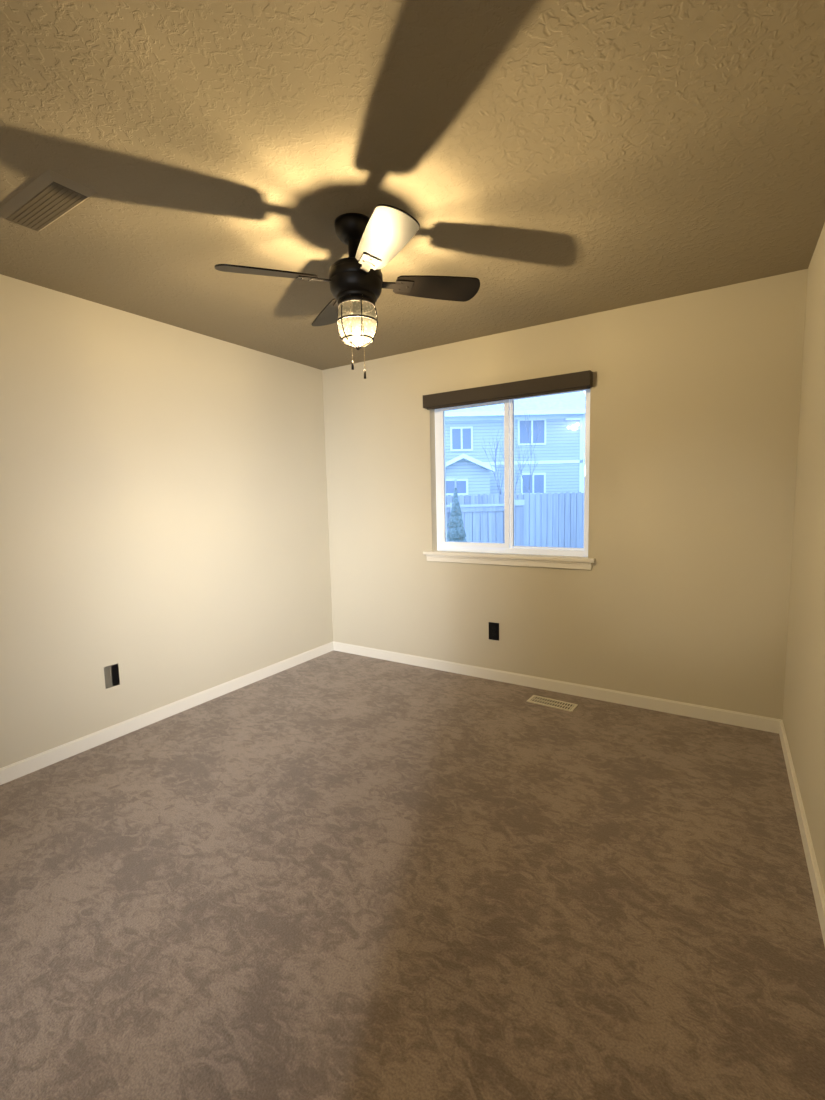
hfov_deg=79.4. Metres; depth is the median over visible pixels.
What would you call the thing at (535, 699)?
floor vent
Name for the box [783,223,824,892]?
wall
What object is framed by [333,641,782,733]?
baseboard
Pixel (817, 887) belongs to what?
baseboard
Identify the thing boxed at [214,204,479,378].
ceiling fan
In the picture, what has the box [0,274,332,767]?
wall
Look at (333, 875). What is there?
floor
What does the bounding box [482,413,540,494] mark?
bare tree
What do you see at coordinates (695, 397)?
wall
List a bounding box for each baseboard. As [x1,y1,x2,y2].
[0,642,333,784]
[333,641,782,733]
[779,721,824,945]
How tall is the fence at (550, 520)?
1.712 m
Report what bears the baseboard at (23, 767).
attached to the wall at (164, 503)
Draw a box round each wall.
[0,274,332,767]
[322,269,807,719]
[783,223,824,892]
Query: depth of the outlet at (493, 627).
3.61 m
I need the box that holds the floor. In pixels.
[0,650,824,1099]
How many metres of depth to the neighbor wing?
19.79 m
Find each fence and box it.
[446,492,583,547]
[446,500,524,545]
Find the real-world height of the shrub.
1.786 m
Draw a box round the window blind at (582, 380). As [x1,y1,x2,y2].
[423,370,592,409]
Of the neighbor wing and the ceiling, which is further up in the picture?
the ceiling
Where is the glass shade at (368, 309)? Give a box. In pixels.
[338,301,375,346]
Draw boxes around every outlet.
[104,664,119,687]
[489,622,498,640]
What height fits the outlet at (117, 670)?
0.128 m
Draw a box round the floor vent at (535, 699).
[527,695,577,711]
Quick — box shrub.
[447,488,466,551]
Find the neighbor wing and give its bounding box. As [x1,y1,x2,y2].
[446,454,494,495]
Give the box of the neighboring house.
[445,391,584,494]
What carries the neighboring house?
on the ground
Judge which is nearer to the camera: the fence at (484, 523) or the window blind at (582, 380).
the window blind at (582, 380)
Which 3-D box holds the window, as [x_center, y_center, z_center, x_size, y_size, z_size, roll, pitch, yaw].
[0.647,-0.500,3.507,1.270,1.208,0.157,2,7,32]
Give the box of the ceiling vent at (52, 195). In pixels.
[0,169,96,230]
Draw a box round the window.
[423,389,594,569]
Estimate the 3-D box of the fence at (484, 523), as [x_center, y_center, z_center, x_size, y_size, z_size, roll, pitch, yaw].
[1.135,-0.105,9.035,1.786,1.568,0.130,-1,6,0]
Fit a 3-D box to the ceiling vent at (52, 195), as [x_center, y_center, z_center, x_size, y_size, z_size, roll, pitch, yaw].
[-1.339,-1.253,1.810,0.440,0.021,0.150,2,7,32]
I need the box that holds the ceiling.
[0,0,824,369]
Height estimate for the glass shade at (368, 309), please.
0.176 m

